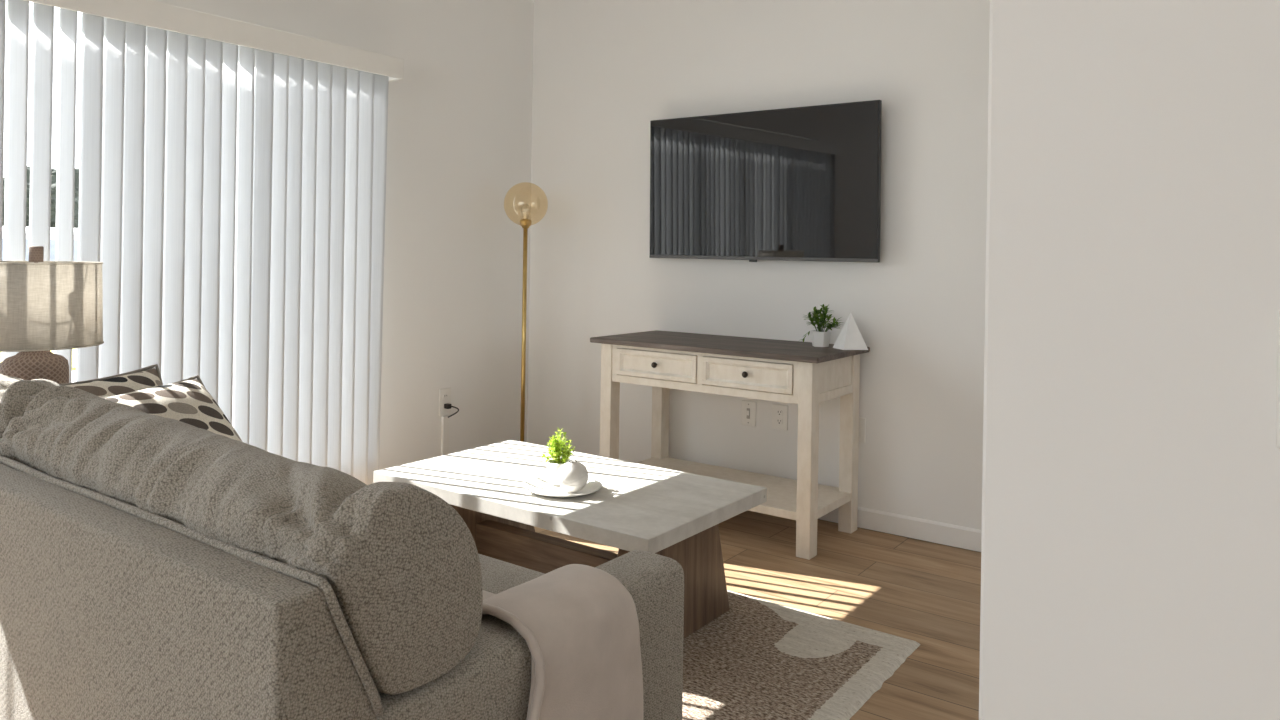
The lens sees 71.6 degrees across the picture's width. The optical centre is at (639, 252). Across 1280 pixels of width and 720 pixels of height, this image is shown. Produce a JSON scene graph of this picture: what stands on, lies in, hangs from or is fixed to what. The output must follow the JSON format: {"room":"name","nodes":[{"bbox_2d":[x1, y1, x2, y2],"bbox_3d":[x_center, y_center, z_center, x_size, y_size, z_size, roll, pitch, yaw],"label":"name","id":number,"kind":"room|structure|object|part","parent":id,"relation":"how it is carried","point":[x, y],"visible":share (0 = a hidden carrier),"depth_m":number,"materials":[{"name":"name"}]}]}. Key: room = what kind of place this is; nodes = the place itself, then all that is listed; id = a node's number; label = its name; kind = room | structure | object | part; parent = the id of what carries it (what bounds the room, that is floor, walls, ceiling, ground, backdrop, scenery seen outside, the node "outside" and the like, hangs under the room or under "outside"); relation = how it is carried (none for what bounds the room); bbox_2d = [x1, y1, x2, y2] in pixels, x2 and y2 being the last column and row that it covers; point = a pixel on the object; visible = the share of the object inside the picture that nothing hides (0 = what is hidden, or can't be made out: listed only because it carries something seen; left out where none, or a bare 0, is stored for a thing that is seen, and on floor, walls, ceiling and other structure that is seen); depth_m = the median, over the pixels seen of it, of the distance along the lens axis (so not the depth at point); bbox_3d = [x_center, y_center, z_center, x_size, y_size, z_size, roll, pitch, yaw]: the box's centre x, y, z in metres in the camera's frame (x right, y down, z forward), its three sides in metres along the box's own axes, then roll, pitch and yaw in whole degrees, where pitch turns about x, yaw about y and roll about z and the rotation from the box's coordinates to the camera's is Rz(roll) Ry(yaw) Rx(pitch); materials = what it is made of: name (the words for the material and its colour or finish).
{"room":"living room","nodes":[
{"label":"living room","id":0,"kind":"room"},
{"bbox_2d":[72,370,75,381],"bbox_3d":[-23.047,1.010,35.146,71.500,0.200,110.000,1,0,36],"label":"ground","id":1,"kind":"structure","parent":0,"point":[73,371],"depth_m":8.49,"materials":[{"name":"white"}]},
{"bbox_2d":[0,348,76,370],"bbox_3d":[-6.087,1.160,10.554,2.600,0.030,70.000,1,0,36],"label":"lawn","id":2,"kind":"structure","parent":1,"relation":"on","point":[73,350],"depth_m":9.59,"materials":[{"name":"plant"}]},
{"bbox_2d":[2,239,77,260],"bbox_3d":[-16.521,0.292,24.270,0.180,1.440,76.000,1,0,36],"label":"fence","id":3,"kind":"object","parent":1,"relation":"on","point":[52,242],"visible":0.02,"depth_m":24.53,"materials":[{"name":"white"}]},
{"bbox_2d":[2,226,77,239],"bbox_3d":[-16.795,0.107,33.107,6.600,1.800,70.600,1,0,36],"label":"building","id":4,"kind":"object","parent":1,"relation":"on","point":[52,230],"visible":0.02,"depth_m":26.76,"materials":[{"name":"white"}]},
{"bbox_2d":[3,166,78,227],"bbox_3d":[-24.671,-1.340,37.609,5.759,4.504,5.628,1,0,-16],"label":"tree","id":5,"kind":"object","parent":1,"relation":"on","point":[54,171],"visible":0.07,"depth_m":35.60,"materials":[{"name":"green plant"}]},
{"bbox_2d":[151,0,533,469],"bbox_3d":[-2.709,-0.267,2.085,0.140,2.750,7.243,1,0,36],"label":"wall","id":6,"kind":"structure","parent":0,"point":[459,127],"depth_m":4.40,"materials":[{"name":"paint"}]},
{"bbox_2d":[0,0,403,484],"bbox_3d":[-2.016,0.093,2.791,0.166,1.946,3.005,1,0,36],"label":"vertical blind","id":7,"kind":"object","parent":6,"relation":"attached to","point":[232,173],"visible":0.74,"depth_m":3.35,"materials":[{"name":"plastic"}]},
{"bbox_2d":[439,388,450,415],"bbox_3d":[-0.965,0.737,4.393,0.009,0.130,0.074,1,0,36],"label":"wall outlet","id":8,"kind":"object","parent":6,"relation":"attached to","point":[444,394],"visible":1,"depth_m":4.38,"materials":[{"name":"white plastic"}]},
{"bbox_2d":[444,403,458,417],"bbox_3d":[-0.932,0.780,4.380,0.071,0.067,0.036,1,0,4],"label":"power cord","id":9,"kind":"object","parent":8,"relation":"attached to","point":[447,405],"visible":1,"depth_m":4.38,"materials":[{"name":"black plastic"}]},
{"bbox_3d":[-0.923,0.784,4.382,0.058,0.058,0.015,1,0,-28],"label":"cord","id":10,"kind":"part","parent":9,"relation":"part of","materials":[{"name":"black plastic"}]},
{"bbox_2d":[441,416,448,455],"bbox_3d":[-0.965,0.927,4.391,0.016,0.235,0.040,1,0,36],"label":"duct","id":11,"kind":"object","parent":6,"relation":"attached to","point":[445,420],"visible":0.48,"depth_m":4.38,"materials":[{"name":"white plastic"}]},
{"bbox_2d":[534,510,980,719],"bbox_3d":[-0.271,1.196,0.308,6.210,0.100,7.243,1,0,36],"label":"floor","id":12,"kind":"structure","parent":0,"point":[926,593],"depth_m":3.05,"materials":[{"name":"brown wood"}]},
{"bbox_2d":[0,374,683,719],"bbox_3d":[-0.936,0.699,1.918,1.934,0.873,0.869,1,0,36],"label":"sofa","id":13,"kind":"object","parent":12,"relation":"on","point":[153,567],"visible":0.99,"depth_m":1.23,"materials":[{"name":"grey fabric"}]},
{"bbox_2d":[0,374,61,465],"bbox_3d":[-1.500,0.410,2.034,0.828,0.313,0.274,1,0,36],"label":"cushion","id":14,"kind":"object","parent":13,"relation":"on","point":[16,393],"depth_m":1.79,"materials":[{"name":"grey fabric"}]},
{"bbox_2d":[61,364,162,396],"bbox_3d":[-1.445,0.505,2.471,0.237,0.345,0.334,1,0,23],"label":"throw pillow","id":15,"kind":"object","parent":13,"relation":"on","point":[146,377],"visible":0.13,"depth_m":2.49,"materials":[{"name":"multicoloured fabric"}]},
{"bbox_2d":[101,375,241,441],"bbox_3d":[-1.226,0.494,2.344,0.271,0.286,0.351,1,0,26],"label":"throw pillow","id":16,"kind":"object","parent":13,"relation":"on","point":[188,401],"visible":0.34,"depth_m":2.34,"materials":[{"name":"multicoloured fabric"}]},
{"bbox_3d":[-1.143,0.725,1.643,1.916,0.674,0.182,1,0,36],"label":"frame","id":17,"kind":"part","parent":13,"relation":"part of","materials":[{"name":"grey fabric"}]},
{"bbox_2d":[0,386,482,694],"bbox_3d":[-0.738,0.423,1.483,1.110,0.309,0.273,1,0,36],"label":"cushion","id":18,"kind":"object","parent":13,"relation":"on","point":[391,572],"depth_m":1.20,"materials":[{"name":"grey fabric"}]},
{"bbox_2d":[478,554,543,593],"bbox_3d":[-0.595,0.749,1.802,0.940,0.179,0.637,1,0,36],"label":"seat cushion","id":19,"kind":"object","parent":13,"relation":"on","point":[498,576],"depth_m":1.85,"materials":[{"name":"grey fabric"}]},
{"bbox_3d":[-0.184,0.832,1.448,0.138,0.491,0.747,1,0,36],"label":"arm","id":20,"kind":"part","parent":13,"relation":"part of"},
{"bbox_2d":[482,564,642,719],"bbox_3d":[-0.255,0.741,1.509,0.409,0.374,0.385,1,0,36],"label":"throw blanket","id":21,"kind":"object","parent":13,"relation":"on","point":[578,623],"visible":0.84,"depth_m":1.44,"materials":[{"name":"beige fabric"}]},
{"bbox_2d":[508,182,530,441],"bbox_3d":[-0.579,0.395,4.423,0.276,1.492,0.276,1,0,36],"label":"floor lamp","id":22,"kind":"object","parent":12,"relation":"on","point":[525,223],"visible":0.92,"depth_m":4.41,"materials":[{"name":"gold metal"}]},
{"bbox_2d":[520,219,530,227],"bbox_3d":[-0.571,-0.143,4.423,0.058,0.045,0.058,1,0,36],"label":"socket","id":23,"kind":"object","parent":22,"relation":"attached to","point":[525,223],"depth_m":4.40,"materials":[{"name":"gold metal"}]},
{"bbox_2d":[590,330,869,559],"bbox_3d":[0.365,0.771,3.833,1.095,0.770,0.520,1,0,36],"label":"console table","id":24,"kind":"object","parent":12,"relation":"on","point":[745,367],"visible":0.97,"depth_m":3.67,"materials":[{"name":"beige paint"}]},
{"bbox_3d":[-0.135,0.774,3.953,0.058,0.747,0.068,1,0,36],"label":"leg","id":25,"kind":"part","parent":24,"relation":"part of","materials":[{"name":"beige paint"}]},
{"bbox_3d":[0.185,0.481,3.941,0.411,0.114,0.418,1,0,36],"label":"drawer","id":26,"kind":"part","parent":24,"relation":"part of","materials":[{"name":"beige paint"}]},
{"bbox_3d":[0.099,0.778,4.277,0.058,0.747,0.068,1,0,36],"label":"leg","id":27,"kind":"part","parent":24,"relation":"part of","materials":[{"name":"beige paint"}]},
{"bbox_2d":[636,457,849,519],"bbox_3d":[0.367,1.005,3.834,1.005,0.033,0.444,1,0,36],"label":"shelf","id":28,"kind":"object","parent":24,"relation":"attached to","point":[781,501],"depth_m":3.72,"materials":[{"name":"beige paint"}]},
{"bbox_3d":[0.417,0.483,3.513,0.026,0.026,0.026,1,0,36],"label":"knob","id":29,"kind":"part","parent":24,"relation":"part of","materials":[{"name":"brown metal"}]},
{"bbox_3d":[0.540,0.486,3.684,0.405,0.114,0.418,1,0,36],"label":"drawer","id":30,"kind":"part","parent":24,"relation":"part of","materials":[{"name":"beige paint"}]},
{"bbox_3d":[0.642,0.787,3.391,0.058,0.747,0.068,1,0,36],"label":"leg","id":31,"kind":"part","parent":24,"relation":"part of","materials":[{"name":"beige paint"}]},
{"bbox_2d":[799,304,843,346],"bbox_3d":[0.750,0.303,3.701,0.189,0.177,0.132,1,0,36],"label":"potted plant","id":32,"kind":"object","parent":24,"relation":"on","point":[820,337],"visible":1,"depth_m":3.69,"materials":[{"name":"green plant"}]},
{"bbox_3d":[0.756,0.360,3.712,0.088,0.064,0.076,1,0,24],"label":"pot","id":33,"kind":"part","parent":32,"relation":"part of","materials":[{"name":"white ceramic"}]},
{"bbox_3d":[0.775,0.497,3.546,0.025,0.164,0.332,1,0,36],"label":"panel","id":34,"kind":"part","parent":24,"relation":"part of","materials":[{"name":"beige paint"}]},
{"bbox_3d":[0.876,0.790,3.716,0.058,0.747,0.068,1,0,36],"label":"leg","id":35,"kind":"part","parent":24,"relation":"part of","materials":[{"name":"beige paint"}]},
{"bbox_2d":[833,313,867,349],"bbox_3d":[0.861,0.320,3.625,0.119,0.147,0.086,1,0,-8],"label":"ornament","id":36,"kind":"object","parent":24,"relation":"on","point":[850,337],"visible":1,"depth_m":3.60,"materials":[{"name":"white ceramic"}]},
{"bbox_2d":[682,590,919,719],"bbox_3d":[-0.380,1.137,2.787,2.156,0.012,1.178,1,0,36],"label":"rug","id":37,"kind":"object","parent":12,"relation":"on","point":[760,659],"visible":0.22,"depth_m":2.46,"materials":[{"name":"brown carpet"}]},
{"bbox_2d":[373,440,766,638],"bbox_3d":[-0.241,0.929,2.844,1.106,0.406,0.644,1,0,36],"label":"coffee table","id":38,"kind":"object","parent":37,"relation":"on","point":[676,515],"visible":0.63,"depth_m":2.73,"materials":[{"name":"white stone"}]},
{"bbox_3d":[-0.572,0.946,3.083,0.065,0.362,0.598,1,0,36],"label":"leg","id":39,"kind":"part","parent":38,"relation":"part of","materials":[{"name":"brown wood"}]},
{"bbox_2d":[525,477,601,496],"bbox_3d":[-0.233,0.718,2.708,0.236,0.018,0.236,1,0,36],"label":"tray","id":40,"kind":"object","parent":38,"relation":"on","point":[540,486],"visible":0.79,"depth_m":2.70,"materials":[{"name":"white ceramic"}]},
{"bbox_2d":[542,428,575,484],"bbox_3d":[-0.248,0.633,2.764,0.101,0.169,0.101,1,0,36],"label":"potted plant","id":41,"kind":"object","parent":40,"relation":"on","point":[558,450],"visible":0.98,"depth_m":2.74,"materials":[{"name":"green plant"}]},
{"bbox_3d":[-0.253,0.683,2.764,0.074,0.068,0.074,1,0,36],"label":"pot","id":42,"kind":"part","parent":41,"relation":"part of","materials":[{"name":"white ceramic"}]},
{"bbox_2d":[557,460,587,491],"bbox_3d":[-0.203,0.674,2.674,0.094,0.092,0.094,1,0,36],"label":"ball","id":43,"kind":"object","parent":40,"relation":"on","point":[572,476],"visible":1,"depth_m":2.64,"materials":[{"name":"white ceramic"}]},
{"bbox_3d":[0.088,0.957,2.606,0.065,0.362,0.598,1,0,36],"label":"leg","id":44,"kind":"part","parent":38,"relation":"part of","materials":[{"name":"brown wood"}]},
{"bbox_3d":[-1.815,0.842,2.646,0.290,0.560,0.420,1,0,36],"label":"end table","id":45,"kind":"object","parent":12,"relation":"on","visible":0},
{"bbox_2d":[0,246,103,383],"bbox_3d":[-1.806,0.271,2.646,0.354,0.581,0.354,1,0,36],"label":"table lamp","id":46,"kind":"object","parent":45,"relation":"on","point":[45,306],"visible":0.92,"depth_m":2.55,"materials":[{"name":"beige fabric"}]},
{"bbox_3d":[-1.804,0.152,2.646,0.348,0.244,0.348,1,0,36],"label":"lamp shade","id":47,"kind":"part","parent":46,"relation":"part of","materials":[{"name":"fabric"}]},
{"bbox_2d":[527,0,989,529],"bbox_3d":[1.893,-0.195,3.154,6.070,2.750,0.120,1,0,36],"label":"wall","id":48,"kind":"structure","parent":0,"point":[603,70],"depth_m":4.02,"materials":[{"name":"paint"}]},
{"bbox_2d":[741,400,755,426],"bbox_3d":[0.497,0.738,4.069,0.076,0.114,0.013,1,0,36],"label":"light switch","id":49,"kind":"object","parent":48,"relation":"attached to","point":[748,408],"visible":1,"depth_m":4.07,"materials":[{"name":"white plastic"}]},
{"bbox_2d":[649,100,881,261],"bbox_3d":[0.536,-0.296,4.003,1.151,0.676,0.082,1,1,36],"label":"television","id":50,"kind":"object","parent":48,"relation":"attached to","point":[796,183],"visible":1,"depth_m":3.92,"materials":[{"name":"black glass"}]},
{"bbox_2d":[772,404,787,430],"bbox_3d":[0.627,0.738,3.978,0.079,0.112,0.009,1,0,36],"label":"wall outlet","id":51,"kind":"object","parent":48,"relation":"attached to","point":[779,412],"visible":1,"depth_m":3.97,"materials":[{"name":"white plastic"}]},
{"bbox_2d":[776,419,782,424],"bbox_3d":[0.625,0.757,3.976,0.034,0.025,0.003,1,0,36],"label":"receptacle","id":52,"kind":"object","parent":51,"relation":"attached to","point":[778,421],"depth_m":3.97,"materials":[{"name":"white plastic"}]},
{"bbox_2d":[776,410,782,415],"bbox_3d":[0.626,0.718,3.976,0.034,0.025,0.003,1,0,36],"label":"receptacle","id":53,"kind":"object","parent":51,"relation":"attached to","point":[778,412],"depth_m":3.98,"materials":[{"name":"white plastic"}]},
{"bbox_2d":[859,417,865,442],"bbox_3d":[0.924,0.750,3.765,0.070,0.104,0.006,1,0,36],"label":"wall plate","id":54,"kind":"object","parent":48,"relation":"attached to","point":[862,421],"visible":0.46,"depth_m":3.75,"materials":[{"name":"white plastic"}]},
{"bbox_2d":[818,507,981,551],"bbox_3d":[1.790,1.133,3.130,5.936,0.082,0.014,1,0,36],"label":"baseboard","id":55,"kind":"structure","parent":48,"relation":"attached to","point":[891,523],"depth_m":3.60,"materials":[{"name":"white paint"}]},
{"bbox_2d":[979,0,1279,719],"bbox_3d":[1.158,-0.207,0.347,1.934,2.750,0.115,1,0,36],"label":"wall","id":56,"kind":"structure","parent":0,"point":[1130,542],"depth_m":0.79,"materials":[{"name":"paint"}]}
]}

